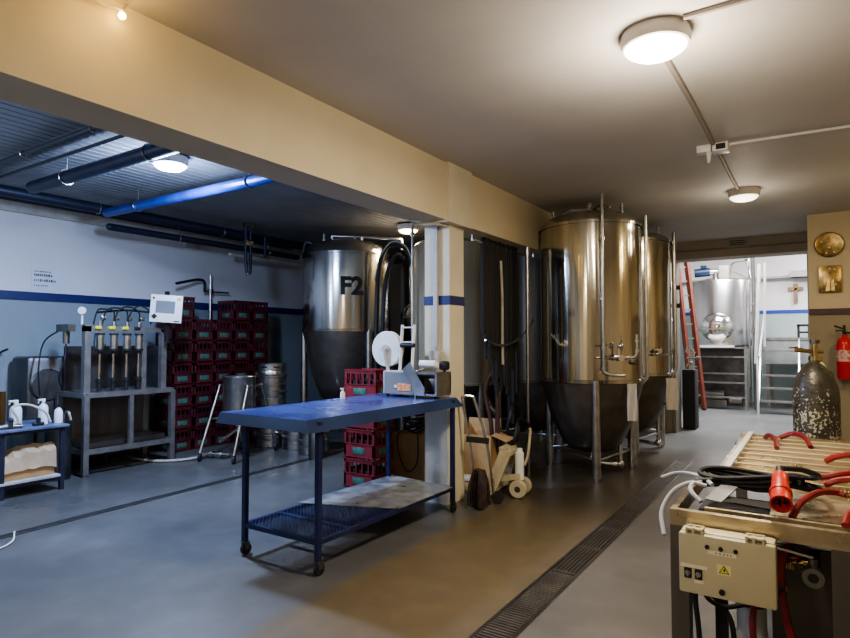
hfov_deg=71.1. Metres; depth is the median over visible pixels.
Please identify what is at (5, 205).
pipe
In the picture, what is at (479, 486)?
hand truck
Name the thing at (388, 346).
machine
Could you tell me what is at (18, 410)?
plastic bottle
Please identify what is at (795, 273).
trim
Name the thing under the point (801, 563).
pipe fitting
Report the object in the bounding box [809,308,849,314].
trim
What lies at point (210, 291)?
pole
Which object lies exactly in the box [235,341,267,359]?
crate
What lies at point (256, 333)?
crate
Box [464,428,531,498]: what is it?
hand truck
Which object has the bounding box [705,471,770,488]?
cable loop
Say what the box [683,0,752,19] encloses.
cable
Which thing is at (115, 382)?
machine
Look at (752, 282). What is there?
riser pipe
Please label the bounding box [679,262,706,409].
step ladder
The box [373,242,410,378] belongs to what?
hose
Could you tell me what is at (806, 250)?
trim
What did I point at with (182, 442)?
crate
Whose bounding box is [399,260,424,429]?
tank
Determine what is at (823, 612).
machine
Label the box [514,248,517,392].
hose
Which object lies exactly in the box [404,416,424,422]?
cable loop
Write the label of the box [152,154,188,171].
ceiling lamp
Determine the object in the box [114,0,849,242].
ceiling
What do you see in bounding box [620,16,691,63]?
ceiling lamp
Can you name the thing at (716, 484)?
cable loop
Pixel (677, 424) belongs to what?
trim
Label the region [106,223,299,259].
pipe
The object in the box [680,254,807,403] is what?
wall
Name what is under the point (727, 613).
cable
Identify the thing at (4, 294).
trim
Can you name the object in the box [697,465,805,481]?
cable loop
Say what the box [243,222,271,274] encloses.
pipe
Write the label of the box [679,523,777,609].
control box
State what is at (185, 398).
crate
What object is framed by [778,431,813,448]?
hose
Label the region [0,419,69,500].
side table
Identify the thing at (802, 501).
hose
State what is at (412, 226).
standpipe
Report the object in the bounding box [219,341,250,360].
crate
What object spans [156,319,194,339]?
crate
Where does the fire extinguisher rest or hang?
attached to the wall at (822, 328)
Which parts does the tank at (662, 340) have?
leg, leg, cloth strip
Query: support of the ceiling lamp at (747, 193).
attached to the ceiling at (541, 101)
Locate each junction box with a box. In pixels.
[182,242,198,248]
[696,141,729,162]
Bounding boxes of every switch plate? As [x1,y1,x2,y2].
[684,567,691,577]
[695,569,701,579]
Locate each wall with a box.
[0,210,385,459]
[389,232,807,431]
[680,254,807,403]
[807,211,849,440]
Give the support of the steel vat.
on the floor
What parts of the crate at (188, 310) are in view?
label plate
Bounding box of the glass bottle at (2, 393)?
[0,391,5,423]
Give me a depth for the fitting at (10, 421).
5.72 m
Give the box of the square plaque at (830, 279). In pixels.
[818,265,841,292]
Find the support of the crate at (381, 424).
on the crate at (364, 446)
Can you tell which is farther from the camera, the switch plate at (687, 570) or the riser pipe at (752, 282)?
the riser pipe at (752, 282)
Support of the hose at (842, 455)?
on the machine at (823, 612)
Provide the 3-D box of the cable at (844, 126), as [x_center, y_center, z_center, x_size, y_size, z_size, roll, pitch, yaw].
[3.196,-1.462,4.541,1.564,0.027,0.035,-1,-3,29]
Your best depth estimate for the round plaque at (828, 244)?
7.56 m
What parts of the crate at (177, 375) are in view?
label plate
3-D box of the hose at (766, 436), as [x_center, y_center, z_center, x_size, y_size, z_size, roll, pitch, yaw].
[2.052,0.713,3.521,0.039,0.065,0.397,-1,-2,21]
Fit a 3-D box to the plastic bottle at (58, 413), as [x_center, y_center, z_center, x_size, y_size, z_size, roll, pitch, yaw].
[-3.825,0.986,6.210,0.080,0.190,0.080,-1,-3,33]
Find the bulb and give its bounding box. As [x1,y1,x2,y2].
[93,0,127,19]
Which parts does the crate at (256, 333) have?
label plate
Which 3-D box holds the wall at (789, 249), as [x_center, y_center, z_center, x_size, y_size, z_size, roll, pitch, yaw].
[2.575,0.324,11.218,7.880,3.220,0.400,-1,-3,33]
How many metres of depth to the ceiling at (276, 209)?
6.84 m
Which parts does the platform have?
post, post, panel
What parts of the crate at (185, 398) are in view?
label plate, label plate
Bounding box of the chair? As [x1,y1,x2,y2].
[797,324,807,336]
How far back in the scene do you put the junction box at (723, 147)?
4.96 m
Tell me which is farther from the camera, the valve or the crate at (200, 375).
the crate at (200, 375)
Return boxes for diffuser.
[154,161,185,171]
[399,229,416,233]
[625,33,686,63]
[730,194,757,201]
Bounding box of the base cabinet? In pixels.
[682,369,698,429]
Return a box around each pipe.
[0,184,310,249]
[0,196,292,249]
[25,143,178,193]
[102,173,276,216]
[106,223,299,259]
[228,252,300,266]
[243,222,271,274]
[751,258,755,409]
[753,258,756,409]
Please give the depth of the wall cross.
14.32 m
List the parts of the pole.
swing arm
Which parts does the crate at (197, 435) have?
label plate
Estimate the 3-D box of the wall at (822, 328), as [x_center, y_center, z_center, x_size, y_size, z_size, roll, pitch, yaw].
[6.835,0.217,7.565,3.250,3.150,1.850,-1,-3,33]
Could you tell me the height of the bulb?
0.102 m
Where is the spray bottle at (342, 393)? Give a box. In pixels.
[340,388,344,398]
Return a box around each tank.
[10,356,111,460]
[300,234,403,435]
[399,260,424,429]
[414,238,493,428]
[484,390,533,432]
[499,254,561,451]
[539,193,648,481]
[625,226,679,456]
[691,258,751,410]
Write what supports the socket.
attached to the junction box at (723, 147)
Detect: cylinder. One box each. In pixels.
[308,431,324,459]
[789,340,841,439]
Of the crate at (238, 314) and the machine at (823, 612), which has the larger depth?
the crate at (238, 314)
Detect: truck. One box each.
[461,394,503,507]
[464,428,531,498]
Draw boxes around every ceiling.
[0,99,424,263]
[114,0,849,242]
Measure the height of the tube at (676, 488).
0.190 m
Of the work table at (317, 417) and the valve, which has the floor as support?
the work table at (317, 417)
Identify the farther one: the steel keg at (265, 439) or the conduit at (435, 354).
the steel keg at (265, 439)
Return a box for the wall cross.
[788,284,802,302]
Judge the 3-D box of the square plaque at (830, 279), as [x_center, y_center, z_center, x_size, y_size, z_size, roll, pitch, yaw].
[5.141,-0.509,7.552,0.240,0.340,0.024,-1,-3,33]
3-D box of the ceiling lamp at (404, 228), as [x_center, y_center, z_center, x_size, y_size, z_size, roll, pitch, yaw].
[-0.246,-1.303,8.667,0.315,0.127,0.315,-1,-3,33]
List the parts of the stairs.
handrail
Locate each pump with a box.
[464,384,502,445]
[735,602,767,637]
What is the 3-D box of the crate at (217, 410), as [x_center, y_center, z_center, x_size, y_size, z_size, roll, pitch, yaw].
[-3.139,1.388,8.867,0.416,0.302,0.336,-1,-3,33]
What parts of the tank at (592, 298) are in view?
leg, leg, leg, cloth strip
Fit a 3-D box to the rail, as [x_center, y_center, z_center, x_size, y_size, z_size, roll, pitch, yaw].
[0.930,-0.821,6.846,0.020,0.070,1.626,-1,-3,33]
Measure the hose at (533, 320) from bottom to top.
0.316 m
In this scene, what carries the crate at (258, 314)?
on the crate at (256, 333)
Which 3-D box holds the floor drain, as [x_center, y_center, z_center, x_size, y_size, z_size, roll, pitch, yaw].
[0.991,1.653,4.011,0.200,0.007,8.300,-1,-3,33]
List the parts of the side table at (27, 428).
leg, rail, rail, leg, leg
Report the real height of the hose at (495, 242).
2.121 m
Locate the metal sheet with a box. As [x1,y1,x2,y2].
[297,475,452,508]
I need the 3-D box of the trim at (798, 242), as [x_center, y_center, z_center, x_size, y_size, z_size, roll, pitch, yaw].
[4.608,-1.131,9.695,2.750,0.030,0.015,-1,-3,33]
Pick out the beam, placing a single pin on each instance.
(138, 77)
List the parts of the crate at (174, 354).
label plate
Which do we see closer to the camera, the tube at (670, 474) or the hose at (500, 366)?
the tube at (670, 474)
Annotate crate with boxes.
[154,406,193,428]
[154,428,192,451]
[155,384,193,406]
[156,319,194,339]
[156,341,193,362]
[166,362,193,384]
[176,425,212,448]
[177,403,213,426]
[178,319,213,339]
[178,341,214,361]
[182,297,195,318]
[183,361,214,383]
[183,382,213,405]
[197,423,231,445]
[200,382,222,402]
[200,402,222,423]
[201,320,233,340]
[201,341,232,360]
[201,361,233,381]
[216,425,242,441]
[217,300,251,320]
[217,320,251,340]
[217,360,250,374]
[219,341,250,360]
[234,425,256,438]
[235,321,267,340]
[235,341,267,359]
[235,360,267,378]
[236,302,267,321]
[343,427,393,460]
[343,456,393,486]
[344,368,393,396]
[346,419,394,429]
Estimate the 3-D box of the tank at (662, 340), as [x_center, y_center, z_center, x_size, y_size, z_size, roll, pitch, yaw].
[2.917,0.278,8.389,1.264,3.092,1.174,-1,-3,33]
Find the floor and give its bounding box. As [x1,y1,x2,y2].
[0,399,792,637]
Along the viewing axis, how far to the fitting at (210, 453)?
7.66 m
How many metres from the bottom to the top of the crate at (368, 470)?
0.302 m
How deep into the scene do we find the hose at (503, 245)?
6.75 m
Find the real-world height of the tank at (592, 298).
3.100 m
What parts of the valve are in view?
lever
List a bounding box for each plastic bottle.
[8,400,21,424]
[38,398,47,423]
[54,404,62,422]
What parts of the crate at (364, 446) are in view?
label plate, label plate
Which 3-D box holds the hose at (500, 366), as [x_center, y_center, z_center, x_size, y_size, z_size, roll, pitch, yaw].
[0.833,-0.031,6.667,0.052,1.677,0.104,-1,-3,33]
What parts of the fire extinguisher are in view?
valve handle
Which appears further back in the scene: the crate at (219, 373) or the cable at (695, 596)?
the crate at (219, 373)
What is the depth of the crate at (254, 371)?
9.29 m
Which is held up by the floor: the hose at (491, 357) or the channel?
the channel
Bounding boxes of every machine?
[37,291,183,477]
[372,325,450,398]
[670,431,849,637]
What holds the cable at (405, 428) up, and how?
hanging from the cardboard box at (407, 440)
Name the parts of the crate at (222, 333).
label plate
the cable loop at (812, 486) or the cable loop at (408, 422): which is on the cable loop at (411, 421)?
the cable loop at (408, 422)
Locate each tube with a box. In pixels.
[659,481,706,535]
[661,471,713,486]
[688,480,702,502]
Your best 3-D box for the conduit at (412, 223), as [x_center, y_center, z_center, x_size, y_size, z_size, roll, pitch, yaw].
[0.149,-0.877,5.580,0.573,0.040,0.157,1,-3,-29]
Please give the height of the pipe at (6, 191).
0.193 m
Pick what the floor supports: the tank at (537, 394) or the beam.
the tank at (537, 394)
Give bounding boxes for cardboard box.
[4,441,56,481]
[393,429,424,480]
[464,417,512,475]
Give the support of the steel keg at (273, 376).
on the steel keg at (265, 439)
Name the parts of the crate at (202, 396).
label plate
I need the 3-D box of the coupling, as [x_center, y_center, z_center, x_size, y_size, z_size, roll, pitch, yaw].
[1.550,0.629,2.117,0.094,0.055,0.069,-1,-3,33]
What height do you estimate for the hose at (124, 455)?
0.062 m
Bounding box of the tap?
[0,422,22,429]
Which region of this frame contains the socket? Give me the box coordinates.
[716,142,724,148]
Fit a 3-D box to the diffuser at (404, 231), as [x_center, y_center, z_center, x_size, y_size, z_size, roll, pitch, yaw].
[-0.246,-1.270,8.665,0.276,0.061,0.276,-1,-3,33]
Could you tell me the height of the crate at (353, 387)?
0.302 m
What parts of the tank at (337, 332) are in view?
leg, leg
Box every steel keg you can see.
[256,363,286,405]
[256,404,284,447]
[281,431,298,449]
[297,431,329,454]
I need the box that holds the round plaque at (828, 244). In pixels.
[814,232,843,256]
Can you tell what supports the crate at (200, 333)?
on the crate at (200, 354)
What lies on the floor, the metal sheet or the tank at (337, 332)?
the tank at (337, 332)
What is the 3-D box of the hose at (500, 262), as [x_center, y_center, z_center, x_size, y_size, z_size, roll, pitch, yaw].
[0.855,-0.070,6.601,0.042,1.152,0.062,-1,-3,33]
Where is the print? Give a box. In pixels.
[397,383,410,390]
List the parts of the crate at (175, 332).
label plate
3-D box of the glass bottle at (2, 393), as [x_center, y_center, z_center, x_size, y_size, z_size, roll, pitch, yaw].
[-4.346,0.912,6.112,0.066,0.330,0.066,-1,-3,33]
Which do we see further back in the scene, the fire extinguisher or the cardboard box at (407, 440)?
the fire extinguisher
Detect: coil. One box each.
[505,402,522,441]
[512,417,530,460]
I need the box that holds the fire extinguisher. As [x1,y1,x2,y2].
[834,325,849,379]
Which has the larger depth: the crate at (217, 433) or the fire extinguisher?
the crate at (217, 433)
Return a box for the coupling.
[845,490,849,500]
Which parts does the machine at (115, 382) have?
leg, leg, piston rod, panel, piston rod, panel, frame, portal frame, piston rod, piston rod, leg, panel post, control panel, leg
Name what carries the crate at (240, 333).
on the crate at (240, 353)
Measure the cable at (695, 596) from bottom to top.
0.643 m
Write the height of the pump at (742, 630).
0.660 m
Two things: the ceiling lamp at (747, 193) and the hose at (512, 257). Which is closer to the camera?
the ceiling lamp at (747, 193)
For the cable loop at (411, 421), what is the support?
on the cable loop at (417, 423)
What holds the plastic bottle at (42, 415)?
on the side table at (27, 428)
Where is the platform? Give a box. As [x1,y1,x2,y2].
[765,337,808,408]
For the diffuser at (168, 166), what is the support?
attached to the ceiling lamp at (175, 162)
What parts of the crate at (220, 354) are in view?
label plate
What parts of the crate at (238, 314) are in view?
label plate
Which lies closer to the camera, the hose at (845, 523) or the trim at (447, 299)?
the hose at (845, 523)
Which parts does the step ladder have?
ladder rail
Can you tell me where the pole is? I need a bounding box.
[175,275,228,428]
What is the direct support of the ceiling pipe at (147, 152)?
attached to the ceiling at (276, 209)
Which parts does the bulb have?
bulb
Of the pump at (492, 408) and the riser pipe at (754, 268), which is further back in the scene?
the riser pipe at (754, 268)
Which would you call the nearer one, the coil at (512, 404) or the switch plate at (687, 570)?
the switch plate at (687, 570)
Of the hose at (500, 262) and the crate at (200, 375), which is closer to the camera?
the hose at (500, 262)
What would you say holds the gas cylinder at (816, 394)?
on the floor
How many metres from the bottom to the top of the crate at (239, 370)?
0.302 m
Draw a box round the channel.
[0,449,343,538]
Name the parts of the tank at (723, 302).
motor, manway lid, stand panel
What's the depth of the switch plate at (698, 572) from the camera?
1.99 m
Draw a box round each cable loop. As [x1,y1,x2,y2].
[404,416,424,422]
[404,421,424,428]
[404,423,424,430]
[404,427,422,432]
[405,421,424,426]
[694,477,822,489]
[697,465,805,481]
[703,470,795,484]
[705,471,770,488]
[705,482,813,491]
[712,473,768,492]
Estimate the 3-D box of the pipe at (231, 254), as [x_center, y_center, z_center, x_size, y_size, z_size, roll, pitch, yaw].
[-2.579,-0.966,9.709,0.070,0.070,1.518,-1,-3,33]
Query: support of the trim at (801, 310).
attached to the wall at (778, 297)
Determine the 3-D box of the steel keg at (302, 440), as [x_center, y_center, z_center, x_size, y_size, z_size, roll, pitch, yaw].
[-1.513,1.516,8.081,0.434,0.595,0.440,-1,-3,33]
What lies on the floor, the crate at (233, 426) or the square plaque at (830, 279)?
the crate at (233, 426)
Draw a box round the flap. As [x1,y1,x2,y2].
[705,484,737,502]
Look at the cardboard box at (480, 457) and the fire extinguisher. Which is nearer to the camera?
the cardboard box at (480, 457)
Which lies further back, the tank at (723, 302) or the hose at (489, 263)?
the tank at (723, 302)
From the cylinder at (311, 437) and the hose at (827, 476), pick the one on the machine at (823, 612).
the hose at (827, 476)
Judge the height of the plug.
0.132 m
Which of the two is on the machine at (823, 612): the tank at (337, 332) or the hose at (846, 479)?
the hose at (846, 479)
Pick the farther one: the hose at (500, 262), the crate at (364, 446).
the hose at (500, 262)
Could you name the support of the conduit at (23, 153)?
attached to the ceiling at (276, 209)
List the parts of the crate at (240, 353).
label plate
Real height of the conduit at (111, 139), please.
0.030 m
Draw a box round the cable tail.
[759,465,821,480]
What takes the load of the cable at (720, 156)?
attached to the ceiling at (541, 101)
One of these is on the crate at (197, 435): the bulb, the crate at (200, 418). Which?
the crate at (200, 418)
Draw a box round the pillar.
[416,161,471,504]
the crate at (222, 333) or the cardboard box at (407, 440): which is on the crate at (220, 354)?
the crate at (222, 333)
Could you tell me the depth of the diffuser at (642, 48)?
3.12 m
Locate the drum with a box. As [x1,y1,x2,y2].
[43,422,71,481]
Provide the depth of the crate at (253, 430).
9.22 m
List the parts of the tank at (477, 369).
leg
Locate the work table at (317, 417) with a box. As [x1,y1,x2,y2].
[216,393,463,575]
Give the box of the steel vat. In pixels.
[197,375,277,463]
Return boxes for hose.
[0,403,51,427]
[123,453,205,461]
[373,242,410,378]
[374,241,410,280]
[380,253,405,378]
[480,237,487,358]
[483,372,500,451]
[484,319,534,345]
[487,239,491,354]
[489,240,494,378]
[494,241,497,432]
[497,242,502,390]
[499,261,503,364]
[502,244,505,385]
[510,246,515,423]
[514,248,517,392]
[749,548,810,637]
[763,433,779,449]
[777,542,795,637]
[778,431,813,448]
[788,489,844,518]
[806,470,849,479]
[823,452,849,463]
[823,476,849,487]
[841,508,849,528]
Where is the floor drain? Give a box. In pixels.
[468,460,692,637]
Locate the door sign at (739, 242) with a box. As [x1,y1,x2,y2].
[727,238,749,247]
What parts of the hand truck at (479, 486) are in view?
handle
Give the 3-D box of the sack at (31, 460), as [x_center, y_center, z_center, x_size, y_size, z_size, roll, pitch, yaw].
[-4.096,1.411,6.000,0.520,0.324,0.480,-1,-3,33]
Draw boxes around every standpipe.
[410,224,413,428]
[524,247,529,472]
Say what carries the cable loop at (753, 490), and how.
on the machine at (823, 612)
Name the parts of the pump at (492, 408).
trolley handle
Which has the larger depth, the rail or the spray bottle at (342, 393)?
the rail
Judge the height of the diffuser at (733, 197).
0.061 m
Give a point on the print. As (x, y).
(400, 386)
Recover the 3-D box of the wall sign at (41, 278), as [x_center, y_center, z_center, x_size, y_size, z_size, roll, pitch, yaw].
[-4.671,-0.491,7.354,0.006,0.270,0.350,-1,-3,33]
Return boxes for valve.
[777,545,824,588]
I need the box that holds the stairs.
[754,262,799,413]
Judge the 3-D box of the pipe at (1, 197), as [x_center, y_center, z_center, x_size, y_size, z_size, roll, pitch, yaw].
[-4.264,-1.338,7.329,0.060,0.060,7.158,-1,-3,33]
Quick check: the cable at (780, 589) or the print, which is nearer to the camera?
the cable at (780, 589)
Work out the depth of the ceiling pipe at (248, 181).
6.01 m
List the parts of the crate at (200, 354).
label plate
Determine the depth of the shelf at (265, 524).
4.26 m
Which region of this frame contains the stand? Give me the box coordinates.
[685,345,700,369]
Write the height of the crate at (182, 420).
0.302 m
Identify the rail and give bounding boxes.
[471,234,534,258]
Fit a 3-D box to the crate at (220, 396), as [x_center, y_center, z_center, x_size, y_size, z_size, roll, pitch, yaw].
[-3.130,1.083,8.872,0.416,0.302,0.336,-1,-3,33]
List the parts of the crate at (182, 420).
label plate, label plate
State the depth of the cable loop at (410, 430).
6.43 m
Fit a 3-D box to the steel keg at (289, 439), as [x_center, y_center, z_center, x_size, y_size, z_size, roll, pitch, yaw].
[-1.822,1.530,8.450,0.434,0.595,0.440,-1,-3,33]
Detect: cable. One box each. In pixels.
[0,531,14,548]
[396,428,418,472]
[664,59,714,144]
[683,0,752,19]
[693,593,701,637]
[704,586,783,609]
[711,597,736,637]
[718,154,738,189]
[729,125,849,145]
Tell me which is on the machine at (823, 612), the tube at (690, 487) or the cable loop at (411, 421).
the tube at (690, 487)
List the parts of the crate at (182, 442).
label plate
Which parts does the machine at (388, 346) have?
roll arm, panel, guide frame, plate, plate, drive motor, frame, stepper motor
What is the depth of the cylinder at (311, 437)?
7.62 m
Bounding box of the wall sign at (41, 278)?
[31,267,61,290]
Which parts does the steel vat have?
leg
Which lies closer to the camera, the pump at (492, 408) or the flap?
the flap
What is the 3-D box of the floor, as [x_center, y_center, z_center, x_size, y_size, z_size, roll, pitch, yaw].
[1.867,1.875,7.077,11.500,0.200,20.400,-1,-3,33]
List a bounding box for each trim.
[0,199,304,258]
[0,290,302,314]
[424,295,464,305]
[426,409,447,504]
[665,260,681,432]
[671,241,807,252]
[682,270,806,283]
[685,309,807,314]
[806,250,809,355]
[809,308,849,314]
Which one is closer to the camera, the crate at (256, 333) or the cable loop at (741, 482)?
the cable loop at (741, 482)
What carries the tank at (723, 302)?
on the floor
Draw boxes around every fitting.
[0,418,22,429]
[32,418,44,425]
[62,410,72,422]
[202,451,229,456]
[786,547,807,569]
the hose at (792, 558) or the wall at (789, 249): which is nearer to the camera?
the hose at (792, 558)
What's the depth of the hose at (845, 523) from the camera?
1.92 m
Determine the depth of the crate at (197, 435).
8.44 m
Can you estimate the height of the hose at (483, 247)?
1.307 m
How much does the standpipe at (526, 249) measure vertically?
2.600 m
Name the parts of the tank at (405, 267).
leg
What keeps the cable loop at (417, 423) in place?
on the cable loop at (410, 430)
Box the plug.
[769,465,792,512]
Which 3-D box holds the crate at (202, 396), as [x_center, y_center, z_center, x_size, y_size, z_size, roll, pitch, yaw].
[-3.315,1.073,8.593,0.416,0.302,0.336,-1,-3,33]
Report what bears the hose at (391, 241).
on the hose at (393, 244)
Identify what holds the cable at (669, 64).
attached to the ceiling at (541, 101)
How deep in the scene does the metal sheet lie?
4.97 m
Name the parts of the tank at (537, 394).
leg, leg, leg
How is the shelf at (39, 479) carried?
attached to the side table at (27, 428)
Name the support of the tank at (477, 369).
on the floor
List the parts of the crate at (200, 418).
label plate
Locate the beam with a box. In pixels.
[0,0,555,259]
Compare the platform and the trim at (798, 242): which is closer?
the trim at (798, 242)
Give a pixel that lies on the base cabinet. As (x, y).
(689, 377)
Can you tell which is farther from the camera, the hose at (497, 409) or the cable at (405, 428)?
the hose at (497, 409)
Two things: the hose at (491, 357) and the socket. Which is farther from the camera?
the hose at (491, 357)
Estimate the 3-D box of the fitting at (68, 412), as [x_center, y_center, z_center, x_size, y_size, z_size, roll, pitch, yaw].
[-3.943,1.076,6.557,0.152,0.141,0.035,-1,-2,24]
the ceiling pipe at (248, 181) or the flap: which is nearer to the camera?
the flap
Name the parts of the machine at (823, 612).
leg, frame rail, post, frame rail, leg, frame rail, frame rail, frame rail, panel, plate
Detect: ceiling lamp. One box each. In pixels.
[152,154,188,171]
[397,223,418,233]
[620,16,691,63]
[728,186,759,201]
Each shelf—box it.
[0,473,60,486]
[250,504,392,537]
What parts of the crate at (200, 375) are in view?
label plate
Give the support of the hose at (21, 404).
on the side table at (27, 428)
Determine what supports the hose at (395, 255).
attached to the tank at (337, 332)
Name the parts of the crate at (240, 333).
label plate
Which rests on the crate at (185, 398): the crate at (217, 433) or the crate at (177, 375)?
the crate at (177, 375)
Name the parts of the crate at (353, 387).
label plate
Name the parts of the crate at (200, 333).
label plate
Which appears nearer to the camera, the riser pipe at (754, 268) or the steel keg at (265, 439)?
the steel keg at (265, 439)
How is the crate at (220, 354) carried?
on the crate at (219, 373)
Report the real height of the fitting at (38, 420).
0.076 m
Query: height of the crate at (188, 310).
0.302 m
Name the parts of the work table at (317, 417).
leg, leg, shelf frame, leg, leg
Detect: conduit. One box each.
[0,126,98,164]
[0,135,125,178]
[411,222,462,230]
[429,225,440,361]
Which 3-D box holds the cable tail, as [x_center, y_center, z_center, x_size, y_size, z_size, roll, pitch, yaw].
[1.444,0.603,2.321,0.216,0.097,0.196,0,-2,-4]
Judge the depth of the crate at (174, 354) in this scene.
8.21 m
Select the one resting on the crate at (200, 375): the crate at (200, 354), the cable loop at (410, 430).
the crate at (200, 354)
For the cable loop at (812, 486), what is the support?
on the machine at (823, 612)
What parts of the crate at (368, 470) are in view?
label plate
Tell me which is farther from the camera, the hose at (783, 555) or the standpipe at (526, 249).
the standpipe at (526, 249)
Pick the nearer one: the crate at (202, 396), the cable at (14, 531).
the cable at (14, 531)
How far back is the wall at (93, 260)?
8.09 m

